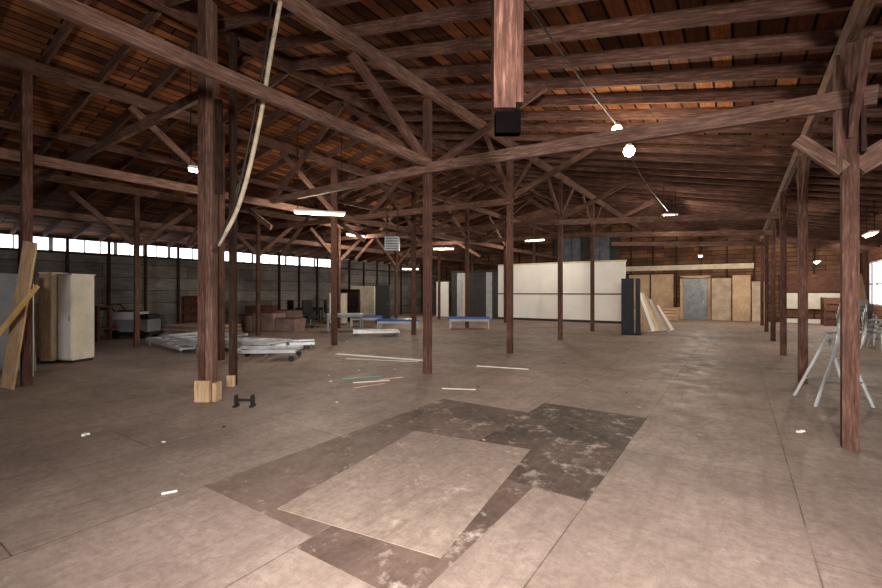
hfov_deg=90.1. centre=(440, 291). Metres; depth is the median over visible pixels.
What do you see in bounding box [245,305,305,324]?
blocks
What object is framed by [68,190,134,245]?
knee brace
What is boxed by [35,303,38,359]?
storage cabinet
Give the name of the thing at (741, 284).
partition panels
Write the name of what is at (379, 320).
table
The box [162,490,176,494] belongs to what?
paper scrap
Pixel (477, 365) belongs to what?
floor patch
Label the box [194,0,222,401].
timber post
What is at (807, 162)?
knee brace
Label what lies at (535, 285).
wall
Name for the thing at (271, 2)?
power cable
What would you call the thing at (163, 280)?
wall
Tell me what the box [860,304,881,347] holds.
chair
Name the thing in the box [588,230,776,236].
tie beam
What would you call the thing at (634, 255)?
wall
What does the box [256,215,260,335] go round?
timber post
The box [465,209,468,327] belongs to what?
timber post
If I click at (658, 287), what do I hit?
door
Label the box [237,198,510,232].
tie beam
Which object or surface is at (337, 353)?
floor patch
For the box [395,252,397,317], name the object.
timber post
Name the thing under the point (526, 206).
fluorescent light
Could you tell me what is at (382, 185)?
knee brace
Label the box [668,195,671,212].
cable
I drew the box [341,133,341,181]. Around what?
fluorescent light
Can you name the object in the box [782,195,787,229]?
knee brace
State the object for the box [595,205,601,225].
knee brace
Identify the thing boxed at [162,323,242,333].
boards
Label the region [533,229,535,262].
timber post
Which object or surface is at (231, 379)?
timber post
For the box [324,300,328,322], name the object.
office chair
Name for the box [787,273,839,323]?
partition wall
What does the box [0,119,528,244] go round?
beam
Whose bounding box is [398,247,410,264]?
knee brace
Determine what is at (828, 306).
wooden crate
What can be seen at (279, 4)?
hose
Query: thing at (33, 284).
plank
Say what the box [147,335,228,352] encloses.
frame
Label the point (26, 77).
timber post
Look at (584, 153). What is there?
roof truss web
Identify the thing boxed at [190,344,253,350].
frame
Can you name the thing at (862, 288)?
plank
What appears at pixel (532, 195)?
roof truss web
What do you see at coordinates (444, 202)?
knee brace
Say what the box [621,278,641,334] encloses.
folding screen
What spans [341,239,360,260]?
knee brace
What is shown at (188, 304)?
bookshelf
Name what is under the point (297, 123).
fluorescent light
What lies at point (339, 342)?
debris
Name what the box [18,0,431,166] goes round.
beam
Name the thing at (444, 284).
display board
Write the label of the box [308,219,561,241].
tie beam
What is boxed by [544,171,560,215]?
knee brace
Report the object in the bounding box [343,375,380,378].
strip
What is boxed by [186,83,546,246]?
roof truss web
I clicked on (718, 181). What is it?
roof
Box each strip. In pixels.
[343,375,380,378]
[346,358,418,361]
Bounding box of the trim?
[626,263,753,270]
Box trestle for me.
[793,327,875,407]
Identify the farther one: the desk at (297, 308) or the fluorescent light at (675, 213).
the desk at (297, 308)
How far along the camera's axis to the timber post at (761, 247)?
20.24 m
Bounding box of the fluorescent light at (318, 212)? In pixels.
[293,191,345,215]
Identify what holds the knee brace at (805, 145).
attached to the timber post at (850, 150)
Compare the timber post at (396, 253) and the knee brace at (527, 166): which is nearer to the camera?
the knee brace at (527, 166)
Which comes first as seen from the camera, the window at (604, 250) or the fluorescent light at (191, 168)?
the fluorescent light at (191, 168)
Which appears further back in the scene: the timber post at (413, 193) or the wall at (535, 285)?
the wall at (535, 285)
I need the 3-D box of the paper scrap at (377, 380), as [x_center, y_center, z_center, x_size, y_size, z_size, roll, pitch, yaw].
[-1.200,1.544,7.600,0.632,0.012,0.030,0,0,-18]
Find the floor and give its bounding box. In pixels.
[0,312,881,587]
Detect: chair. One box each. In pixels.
[280,300,293,309]
[302,301,318,328]
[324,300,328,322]
[835,304,867,345]
[860,300,876,344]
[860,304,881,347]
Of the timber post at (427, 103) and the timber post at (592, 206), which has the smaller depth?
the timber post at (427, 103)
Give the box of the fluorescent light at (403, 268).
[402,248,418,269]
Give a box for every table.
[326,313,363,331]
[350,315,382,327]
[376,318,418,329]
[449,316,489,328]
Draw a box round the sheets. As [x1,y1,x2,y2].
[634,286,673,331]
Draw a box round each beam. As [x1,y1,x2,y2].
[0,83,219,200]
[0,147,557,258]
[0,204,499,265]
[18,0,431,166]
[159,165,427,223]
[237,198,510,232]
[273,0,642,230]
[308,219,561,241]
[368,232,593,248]
[426,84,878,172]
[555,211,787,224]
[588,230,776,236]
[611,241,768,245]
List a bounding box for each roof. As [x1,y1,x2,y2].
[0,0,881,267]
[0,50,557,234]
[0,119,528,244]
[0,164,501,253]
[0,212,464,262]
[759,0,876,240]
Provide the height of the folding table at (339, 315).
0.700 m
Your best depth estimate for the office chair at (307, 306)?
18.96 m
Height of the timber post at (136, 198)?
4.286 m
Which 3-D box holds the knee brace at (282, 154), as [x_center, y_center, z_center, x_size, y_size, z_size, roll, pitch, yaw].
[-3.642,-2.975,12.068,0.060,1.355,1.806,0,0,34]
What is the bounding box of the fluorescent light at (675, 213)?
[661,182,677,215]
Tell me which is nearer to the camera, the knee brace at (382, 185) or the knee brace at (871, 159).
the knee brace at (871, 159)
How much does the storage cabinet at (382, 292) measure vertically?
1.900 m
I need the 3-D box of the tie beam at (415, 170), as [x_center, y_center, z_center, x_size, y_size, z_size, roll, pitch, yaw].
[-4.986,-2.330,11.739,11.812,0.200,0.080,0,0,37]
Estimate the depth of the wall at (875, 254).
19.76 m
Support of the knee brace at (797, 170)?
attached to the timber post at (802, 207)
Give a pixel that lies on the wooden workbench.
(97, 328)
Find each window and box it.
[12,235,327,266]
[554,237,619,261]
[869,259,881,305]
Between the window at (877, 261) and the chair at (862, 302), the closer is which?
the chair at (862, 302)
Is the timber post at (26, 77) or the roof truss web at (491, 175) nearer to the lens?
the timber post at (26, 77)
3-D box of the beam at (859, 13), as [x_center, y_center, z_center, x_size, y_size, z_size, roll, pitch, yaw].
[6.553,-2.550,8.064,0.090,0.200,36.500,0,0,34]
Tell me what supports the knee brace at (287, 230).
attached to the timber post at (258, 223)
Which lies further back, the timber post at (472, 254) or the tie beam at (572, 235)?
the timber post at (472, 254)
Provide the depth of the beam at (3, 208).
12.96 m
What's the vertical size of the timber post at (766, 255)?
4.000 m
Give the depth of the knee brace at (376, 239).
21.19 m
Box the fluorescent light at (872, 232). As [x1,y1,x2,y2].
[862,200,879,237]
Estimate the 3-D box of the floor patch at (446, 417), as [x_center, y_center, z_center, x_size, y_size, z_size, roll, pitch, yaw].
[0.187,1.548,5.429,1.295,0.005,1.390,0,0,34]
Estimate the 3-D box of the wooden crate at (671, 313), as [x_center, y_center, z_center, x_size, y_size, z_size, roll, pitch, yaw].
[12.789,1.200,24.666,0.980,0.700,0.880,0,0,34]
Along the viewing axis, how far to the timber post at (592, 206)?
17.39 m
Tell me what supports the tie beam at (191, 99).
attached to the timber post at (207, 388)
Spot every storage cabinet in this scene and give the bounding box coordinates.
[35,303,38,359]
[38,272,67,363]
[58,274,94,362]
[329,293,347,324]
[350,286,374,314]
[375,285,390,322]
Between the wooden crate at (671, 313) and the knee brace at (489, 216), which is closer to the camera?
the knee brace at (489, 216)
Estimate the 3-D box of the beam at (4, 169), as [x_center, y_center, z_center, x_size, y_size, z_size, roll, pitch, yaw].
[-5.896,-2.836,16.467,0.090,0.200,36.500,0,0,34]
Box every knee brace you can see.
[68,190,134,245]
[128,104,197,173]
[140,208,192,245]
[225,220,256,254]
[261,227,293,254]
[279,151,332,210]
[309,227,337,260]
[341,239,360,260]
[347,50,426,156]
[375,238,395,265]
[379,183,412,227]
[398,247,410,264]
[443,201,466,238]
[484,133,509,193]
[488,215,504,245]
[513,160,531,194]
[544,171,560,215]
[563,187,573,213]
[582,194,592,229]
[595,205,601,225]
[766,235,768,252]
[772,219,775,243]
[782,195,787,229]
[791,134,849,175]
[796,170,797,189]
[801,156,810,202]
[847,30,873,137]
[860,139,881,174]
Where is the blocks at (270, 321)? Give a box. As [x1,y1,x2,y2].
[237,311,304,331]
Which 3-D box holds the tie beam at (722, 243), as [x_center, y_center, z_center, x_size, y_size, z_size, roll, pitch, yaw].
[10.323,-2.060,18.779,5.918,0.550,0.080,0,0,37]
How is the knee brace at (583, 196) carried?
attached to the timber post at (592, 206)
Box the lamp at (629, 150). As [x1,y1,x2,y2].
[612,122,634,156]
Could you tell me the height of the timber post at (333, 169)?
5.195 m
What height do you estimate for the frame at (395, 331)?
0.195 m
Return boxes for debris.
[161,342,881,442]
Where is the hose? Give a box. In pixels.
[217,0,282,245]
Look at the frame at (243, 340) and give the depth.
11.16 m
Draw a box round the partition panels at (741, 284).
[712,275,759,321]
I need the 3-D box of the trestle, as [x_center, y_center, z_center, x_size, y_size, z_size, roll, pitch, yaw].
[5.498,1.011,6.133,0.754,1.103,1.049,0,0,19]
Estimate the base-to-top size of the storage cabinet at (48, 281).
1.980 m
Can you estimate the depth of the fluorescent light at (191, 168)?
7.78 m
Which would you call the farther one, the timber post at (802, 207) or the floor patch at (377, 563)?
the timber post at (802, 207)
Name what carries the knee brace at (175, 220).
attached to the timber post at (136, 198)
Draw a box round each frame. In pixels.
[146,337,228,352]
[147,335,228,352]
[161,333,239,353]
[169,331,247,339]
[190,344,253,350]
[225,337,291,355]
[237,345,302,360]
[267,339,314,349]
[353,329,399,336]
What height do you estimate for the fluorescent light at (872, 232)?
0.917 m
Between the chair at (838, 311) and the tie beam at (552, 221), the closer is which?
the chair at (838, 311)
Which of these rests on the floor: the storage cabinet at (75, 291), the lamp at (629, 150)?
the storage cabinet at (75, 291)
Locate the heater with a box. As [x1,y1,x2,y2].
[385,203,399,251]
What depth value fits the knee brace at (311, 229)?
17.91 m
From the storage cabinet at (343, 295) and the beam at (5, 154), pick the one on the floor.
the storage cabinet at (343, 295)
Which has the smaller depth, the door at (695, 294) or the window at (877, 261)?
the window at (877, 261)
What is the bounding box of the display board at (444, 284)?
[436,280,449,316]
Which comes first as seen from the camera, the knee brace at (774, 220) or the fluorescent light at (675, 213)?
the fluorescent light at (675, 213)
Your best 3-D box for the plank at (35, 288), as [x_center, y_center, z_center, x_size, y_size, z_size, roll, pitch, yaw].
[-6.700,0.705,6.600,1.346,1.628,0.030,0,0,0]
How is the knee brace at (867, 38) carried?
attached to the timber post at (850, 150)
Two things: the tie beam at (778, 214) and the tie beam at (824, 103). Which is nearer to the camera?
the tie beam at (824, 103)
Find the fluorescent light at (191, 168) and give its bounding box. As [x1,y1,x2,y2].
[188,45,197,172]
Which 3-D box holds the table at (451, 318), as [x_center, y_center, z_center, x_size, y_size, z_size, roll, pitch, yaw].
[1.200,1.300,18.600,1.700,0.500,0.600,0,0,6]
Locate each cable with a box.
[212,0,272,251]
[523,0,617,126]
[625,144,667,210]
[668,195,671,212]
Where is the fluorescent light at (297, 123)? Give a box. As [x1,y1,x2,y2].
[297,123,297,160]
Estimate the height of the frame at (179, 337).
0.325 m
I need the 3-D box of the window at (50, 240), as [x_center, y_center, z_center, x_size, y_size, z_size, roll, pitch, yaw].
[-13.434,-1.635,14.808,0.040,0.430,24.945,0,0,34]
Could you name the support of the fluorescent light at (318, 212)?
hanging from the tie beam at (415, 170)
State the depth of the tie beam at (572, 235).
19.19 m
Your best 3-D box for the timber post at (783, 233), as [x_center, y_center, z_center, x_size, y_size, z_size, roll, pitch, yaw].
[8.399,-0.450,10.799,0.128,4.000,0.128,0,0,34]
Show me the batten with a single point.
(379, 383)
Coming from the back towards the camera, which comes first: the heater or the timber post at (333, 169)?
the timber post at (333, 169)
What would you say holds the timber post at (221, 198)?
on the floor
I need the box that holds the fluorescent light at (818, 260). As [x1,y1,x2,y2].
[813,241,820,263]
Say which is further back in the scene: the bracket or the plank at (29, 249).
the plank at (29, 249)
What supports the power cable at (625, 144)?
attached to the lamp at (629, 150)
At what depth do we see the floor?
4.07 m
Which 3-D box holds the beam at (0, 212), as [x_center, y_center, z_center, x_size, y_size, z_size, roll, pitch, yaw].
[-8.300,-2.257,18.090,0.080,0.140,36.500,0,0,34]
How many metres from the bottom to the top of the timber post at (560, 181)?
5.197 m
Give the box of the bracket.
[232,394,255,407]
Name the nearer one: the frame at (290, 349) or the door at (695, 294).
the frame at (290, 349)
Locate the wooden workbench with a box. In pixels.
[94,306,113,341]
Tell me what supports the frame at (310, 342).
on the floor
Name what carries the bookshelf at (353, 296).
on the floor
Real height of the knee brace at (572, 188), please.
1.197 m
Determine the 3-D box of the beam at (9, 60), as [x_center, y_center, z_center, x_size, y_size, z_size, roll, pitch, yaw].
[-2.307,-3.745,14.045,0.090,0.200,36.500,0,0,34]
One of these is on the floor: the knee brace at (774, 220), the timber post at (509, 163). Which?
the timber post at (509, 163)
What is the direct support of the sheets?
on the floor
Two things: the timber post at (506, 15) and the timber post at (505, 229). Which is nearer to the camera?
the timber post at (506, 15)
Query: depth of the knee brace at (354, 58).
7.32 m
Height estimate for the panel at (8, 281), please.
1.923 m
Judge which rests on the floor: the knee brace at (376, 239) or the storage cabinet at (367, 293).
the storage cabinet at (367, 293)
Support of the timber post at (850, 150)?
on the floor
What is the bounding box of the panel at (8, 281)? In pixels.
[0,273,35,370]
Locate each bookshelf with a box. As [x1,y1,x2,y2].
[180,296,197,323]
[341,289,359,320]
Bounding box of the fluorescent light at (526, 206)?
[524,206,544,241]
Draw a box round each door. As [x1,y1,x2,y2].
[628,273,673,308]
[680,275,710,319]
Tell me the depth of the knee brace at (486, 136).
10.60 m
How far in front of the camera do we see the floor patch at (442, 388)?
7.01 m
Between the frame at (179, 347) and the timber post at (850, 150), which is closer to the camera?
the timber post at (850, 150)
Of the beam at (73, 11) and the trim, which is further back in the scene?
the trim
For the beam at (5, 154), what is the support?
attached to the timber post at (333, 169)
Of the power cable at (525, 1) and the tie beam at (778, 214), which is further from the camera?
the tie beam at (778, 214)
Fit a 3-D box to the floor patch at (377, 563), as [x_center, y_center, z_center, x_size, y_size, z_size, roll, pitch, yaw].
[-0.077,1.548,3.080,0.875,0.005,1.580,0,0,34]
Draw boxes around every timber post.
[20,69,32,386]
[133,195,139,346]
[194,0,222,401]
[218,132,224,360]
[226,32,236,386]
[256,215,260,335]
[331,166,336,344]
[337,228,340,328]
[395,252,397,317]
[411,191,415,334]
[423,99,431,373]
[438,245,440,318]
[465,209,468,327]
[471,249,473,272]
[491,0,522,136]
[504,221,506,322]
[507,147,512,353]
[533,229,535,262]
[558,179,562,339]
[590,203,594,330]
[760,239,763,325]
[764,229,768,331]
[770,219,775,340]
[780,191,786,355]
[798,152,807,382]
[833,41,866,450]
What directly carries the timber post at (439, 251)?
on the floor
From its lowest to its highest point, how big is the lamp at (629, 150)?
0.615 m
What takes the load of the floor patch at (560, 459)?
on the floor
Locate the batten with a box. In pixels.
[354,383,384,387]
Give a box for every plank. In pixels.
[0,241,37,389]
[0,285,39,335]
[33,284,33,375]
[860,274,869,336]
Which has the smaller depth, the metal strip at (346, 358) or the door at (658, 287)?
the metal strip at (346, 358)
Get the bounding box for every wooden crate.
[660,307,679,319]
[820,297,860,325]
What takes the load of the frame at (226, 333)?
on the floor
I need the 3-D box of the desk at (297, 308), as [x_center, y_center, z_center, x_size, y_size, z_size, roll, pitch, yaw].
[-6.800,1.175,22.700,1.300,0.750,0.600,0,0,0]
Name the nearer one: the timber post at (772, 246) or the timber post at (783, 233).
the timber post at (783, 233)
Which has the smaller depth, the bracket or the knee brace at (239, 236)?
the bracket
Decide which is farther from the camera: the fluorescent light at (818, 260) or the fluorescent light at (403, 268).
the fluorescent light at (403, 268)
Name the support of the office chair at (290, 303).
on the floor
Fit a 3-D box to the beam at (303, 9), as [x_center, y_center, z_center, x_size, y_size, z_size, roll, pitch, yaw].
[1.829,-3.747,11.253,0.090,0.200,36.500,0,0,34]
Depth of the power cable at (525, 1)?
5.64 m
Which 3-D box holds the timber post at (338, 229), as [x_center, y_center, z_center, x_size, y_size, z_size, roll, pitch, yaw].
[-4.357,-0.593,18.747,0.115,4.286,0.115,0,0,34]
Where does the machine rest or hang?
on the floor
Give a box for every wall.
[0,230,441,338]
[441,224,839,321]
[451,260,626,323]
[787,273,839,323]
[860,246,881,327]
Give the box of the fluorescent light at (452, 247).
[432,219,453,249]
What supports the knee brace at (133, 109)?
attached to the timber post at (221, 198)
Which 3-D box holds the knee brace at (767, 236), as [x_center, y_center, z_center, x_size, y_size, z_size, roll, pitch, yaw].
[12.450,-1.875,16.800,0.060,0.744,0.770,0,0,34]
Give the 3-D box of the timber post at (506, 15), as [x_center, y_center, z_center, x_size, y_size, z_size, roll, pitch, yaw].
[0.345,-2.023,2.300,0.150,2.387,0.120,0,0,0]
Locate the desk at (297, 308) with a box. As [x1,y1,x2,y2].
[295,307,322,321]
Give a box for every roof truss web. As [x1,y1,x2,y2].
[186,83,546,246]
[281,143,600,253]
[355,173,633,259]
[408,193,653,264]
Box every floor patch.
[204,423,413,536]
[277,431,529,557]
[296,480,532,587]
[337,353,422,360]
[379,399,527,440]
[442,388,475,389]
[477,365,528,369]
[479,403,645,500]
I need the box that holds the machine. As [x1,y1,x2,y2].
[109,304,162,338]
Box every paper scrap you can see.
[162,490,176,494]
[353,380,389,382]
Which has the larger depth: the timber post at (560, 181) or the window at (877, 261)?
the window at (877, 261)
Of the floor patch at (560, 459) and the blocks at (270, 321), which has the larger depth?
the blocks at (270, 321)
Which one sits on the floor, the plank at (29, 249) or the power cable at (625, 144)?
the plank at (29, 249)

